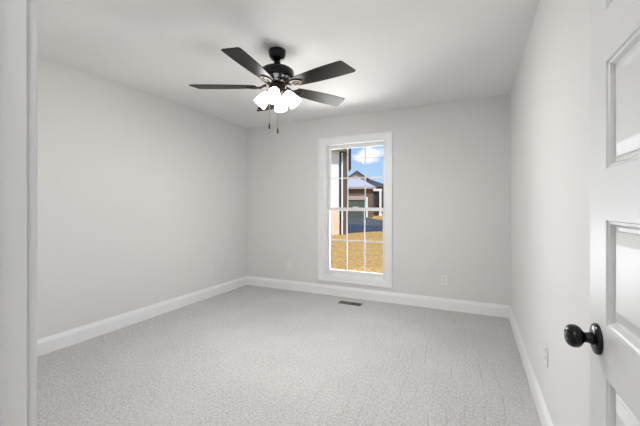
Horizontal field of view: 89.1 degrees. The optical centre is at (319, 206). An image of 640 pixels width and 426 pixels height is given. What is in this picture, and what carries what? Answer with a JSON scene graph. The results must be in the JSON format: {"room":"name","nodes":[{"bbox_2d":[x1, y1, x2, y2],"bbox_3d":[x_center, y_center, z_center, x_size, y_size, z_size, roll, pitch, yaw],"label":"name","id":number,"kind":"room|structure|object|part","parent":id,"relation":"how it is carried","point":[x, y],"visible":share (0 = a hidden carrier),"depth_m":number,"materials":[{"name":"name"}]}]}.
{"room":"empty bedroom","nodes":[
{"label":"empty bedroom","id":0,"kind":"room"},
{"bbox_2d":[37,55,246,339],"bbox_3d":[-2.041,-0.005,3.347,0.160,2.440,3.883,0,0,25],"label":"wall","id":1,"kind":"structure","parent":0,"point":[139,193],"depth_m":3.30,"materials":[{"name":"white paint"}]},
{"bbox_2d":[37,276,246,356],"bbox_3d":[-1.962,1.147,3.309,0.014,0.136,3.883,0,0,25],"label":"baseboard","id":2,"kind":"structure","parent":1,"relation":"attached to","point":[49,344],"depth_m":3.29,"materials":[{"name":"white paint"}]},
{"bbox_2d":[208,265,211,273],"bbox_3d":[-1.468,0.844,4.355,0.008,0.114,0.070,0,0,25],"label":"wall outlet","id":3,"kind":"object","parent":1,"relation":"attached to","point":[209,266],"visible":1,"depth_m":4.34,"materials":[{"name":"white plastic"}]},
{"bbox_2d":[37,0,539,127],"bbox_3d":[-0.357,-1.325,2.566,3.871,0.200,4.168,0,0,25],"label":"ceiling","id":4,"kind":"structure","parent":0,"point":[402,53],"depth_m":2.46,"materials":[{"name":"white paint"}]},
{"bbox_2d":[189,47,355,133],"bbox_3d":[-0.317,-0.898,2.525,1.274,0.654,1.271,0,0,25],"label":"ceiling fan","id":5,"kind":"object","parent":4,"relation":"hanging from","point":[276,75],"visible":1,"depth_m":2.48,"materials":[{"name":"black wood"}]},
{"bbox_3d":[-0.752,-0.940,2.554,0.505,0.006,0.156,0,9,0],"label":"blade","id":6,"kind":"part","parent":5,"relation":"part of","materials":[{"name":"black wood"}]},
{"bbox_3d":[-0.464,-0.940,2.159,0.156,0.006,0.505,10,3,18],"label":"blade","id":7,"kind":"part","parent":5,"relation":"part of","materials":[{"name":"brown wood"}]},
{"bbox_3d":[-0.444,-0.848,2.565,0.105,0.117,0.105,40,3,4],"label":"lamp shade","id":8,"kind":"part","parent":5,"relation":"part of","materials":[{"name":"white glass"}]},
{"bbox_3d":[-0.466,-0.940,2.950,0.156,0.006,0.505,-10,3,-18],"label":"blade","id":9,"kind":"part","parent":5,"relation":"part of","materials":[{"name":"brown wood"}]},
{"bbox_3d":[-0.347,-0.848,2.448,0.105,0.117,0.105,0,-40,5],"label":"lamp shade","id":10,"kind":"part","parent":5,"relation":"part of","materials":[{"name":"white glass"}]},
{"bbox_3d":[-0.327,-0.848,2.662,0.105,0.117,0.105,0,40,5],"label":"lamp shade","id":11,"kind":"part","parent":5,"relation":"part of","materials":[{"name":"white glass"}]},
{"bbox_3d":[-0.230,-0.848,2.545,0.105,0.117,0.105,-40,-3,4],"label":"lamp shade","id":12,"kind":"part","parent":5,"relation":"part of","materials":[{"name":"white glass"}]},
{"bbox_3d":[-0.001,-0.940,2.800,0.505,0.006,0.156,0,-9,-36],"label":"blade","id":13,"kind":"part","parent":5,"relation":"part of","materials":[{"name":"brown wood"}]},
{"bbox_3d":[0.000,-0.940,2.312,0.505,0.006,0.156,0,-10,36],"label":"blade","id":14,"kind":"part","parent":5,"relation":"part of","materials":[{"name":"black wood"}]},
{"bbox_2d":[37,285,541,425],"bbox_3d":[-0.357,1.315,2.566,3.871,0.200,4.168,0,0,25],"label":"floor","id":15,"kind":"structure","parent":0,"point":[247,355],"depth_m":2.42,"materials":[{"name":"carpet"}]},
{"bbox_2d":[338,301,361,305],"bbox_3d":[0.378,1.212,4.067,0.296,0.008,0.104,0,0,25],"label":"floor vent","id":16,"kind":"object","parent":15,"relation":"in","point":[340,302],"visible":1,"depth_m":4.06,"materials":[{"name":"brown metal"}]},
{"bbox_2d":[247,94,509,304],"bbox_3d":[0.503,-0.005,4.376,3.871,2.440,0.160,0,0,25],"label":"wall","id":17,"kind":"structure","parent":0,"point":[451,160],"depth_m":3.96,"materials":[{"name":"white paint"}]},
{"bbox_2d":[318,131,392,287],"bbox_3d":[0.476,0.040,4.377,1.036,1.970,0.180,0,0,25],"label":"window","id":18,"kind":"structure","parent":17,"relation":"in","point":[325,145],"depth_m":4.35,"materials":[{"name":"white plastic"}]},
{"bbox_3d":[0.480,0.470,4.386,0.832,0.910,0.030,0,0,25],"label":"sash","id":19,"kind":"part","parent":18,"relation":"part of","materials":[{"name":"white plastic"}]},
{"bbox_3d":[0.495,-0.393,4.416,0.832,0.904,0.030,0,0,25],"label":"sash","id":20,"kind":"part","parent":18,"relation":"part of","materials":[{"name":"white plastic"}]},
{"bbox_2d":[247,276,509,317],"bbox_3d":[0.466,1.147,4.297,3.551,0.136,0.014,0,0,25],"label":"baseboard","id":21,"kind":"structure","parent":17,"relation":"attached to","point":[497,310],"depth_m":4.09,"materials":[{"name":"white paint"}]},
{"bbox_2d":[441,275,446,284],"bbox_3d":[1.462,0.867,3.827,0.070,0.114,0.008,0,0,25],"label":"wall outlet","id":22,"kind":"object","parent":17,"relation":"attached to","point":[443,277],"visible":1,"depth_m":3.83,"materials":[{"name":"white plastic"}]},
{"bbox_2d":[510,0,589,425],"bbox_3d":[1.311,-0.005,1.754,0.160,2.440,3.883,0,0,25],"label":"wall","id":23,"kind":"structure","parent":0,"point":[550,93],"depth_m":1.56,"materials":[{"name":"white paint"}]},
{"bbox_2d":[509,306,552,425],"bbox_3d":[1.232,1.147,1.791,0.014,0.136,3.883,0,0,25],"label":"baseboard","id":24,"kind":"structure","parent":23,"relation":"attached to","point":[542,410],"depth_m":2.14,"materials":[{"name":"white paint"}]},
{"bbox_2d":[544,342,547,367],"bbox_3d":[1.215,0.796,1.748,0.008,0.114,0.070,0,0,25],"label":"wall outlet","id":25,"kind":"object","parent":23,"relation":"attached to","point":[545,344],"visible":1,"depth_m":1.74,"materials":[{"name":"white plastic"}]},
{"bbox_3d":[-0.797,-0.005,0.537,4.820,2.440,0.125,0,0,25],"label":"wall","id":26,"kind":"structure","parent":0,"visible":0},
{"bbox_2d":[0,0,26,425],"bbox_3d":[-0.037,0.180,0.173,0.811,2.070,0.129,0,0,25],"label":"trim","id":27,"kind":"structure","parent":26,"relation":"attached to","point":[13,13],"depth_m":0.39,"materials":[{"name":"white paint"}]},
{"bbox_2d":[27,0,36,425],"bbox_3d":[-0.005,0.160,0.239,0.893,2.111,0.016,0,0,25],"label":"trim","id":28,"kind":"structure","parent":26,"relation":"attached to","point":[31,4],"depth_m":0.40,"materials":[{"name":"white paint"}]},
{"bbox_2d":[564,0,639,425],"bbox_3d":[0.466,0.193,0.403,0.135,2.020,0.772,0,0,25],"label":"door","id":29,"kind":"structure","parent":26,"relation":"in","point":[613,336],"depth_m":0.63,"materials":[{"name":"white paint"}]},
{"bbox_3d":[0.568,0.285,0.713,0.048,0.049,0.049,0,0,25],"label":"knob","id":30,"kind":"part","parent":29,"relation":"part of","materials":[{"name":"black metal"}]},
{"label":"outside","id":31,"kind":"structure","parent":0,"visible":0},
{"bbox_2d":[330,216,382,272],"bbox_3d":[17.423,1.715,71.587,150.000,0.300,135.732,0,0,25],"label":"lawn","id":32,"kind":"structure","parent":31,"point":[373,250],"depth_m":11.06,"materials":[{"name":"plant"}]},
{"bbox_2d":[330,148,350,234],"bbox_3d":[0.036,-1.170,21.000,3.395,5.470,7.200,0,0,0],"label":"neighbouring house","id":33,"kind":"structure","parent":32,"relation":"on","point":[338,156],"depth_m":18.00,"materials":[{"name":"white"}]},
{"bbox_3d":[1.221,-0.699,18.085,0.094,4.528,0.230,0,0,0],"label":"corner trim","id":34,"kind":"part","parent":33,"relation":"part of","materials":[{"name":"white"}]},
{"bbox_2d":[348,217,382,225],"bbox_3d":[4.897,1.575,39.633,14.644,0.080,28.767,0,0,-4],"label":"driveway","id":35,"kind":"structure","parent":32,"relation":"on","point":[351,220],"depth_m":33.26,"materials":[{"name":"grey concrete"}]},
{"bbox_2d":[348,171,383,217],"bbox_3d":[7.100,-2.241,55.220,10.238,7.613,19.560,0,0,0],"label":"brick house","id":36,"kind":"structure","parent":32,"relation":"on","point":[374,190],"depth_m":46.15,"materials":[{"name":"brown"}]},
{"bbox_3d":[6.624,0.110,45.930,0.226,2.910,0.140,0,0,0],"label":"door trim","id":37,"kind":"part","parent":36,"relation":"part of","materials":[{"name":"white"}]},
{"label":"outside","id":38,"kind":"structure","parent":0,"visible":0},
{"bbox_2d":[330,224,382,234],"bbox_3d":[4.837,1.580,23.394,12.530,0.070,12.133,0,0,-4],"label":"driveway","id":39,"kind":"structure","parent":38,"point":[352,228],"depth_m":22.83,"materials":[{"name":"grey concrete"}]}
]}

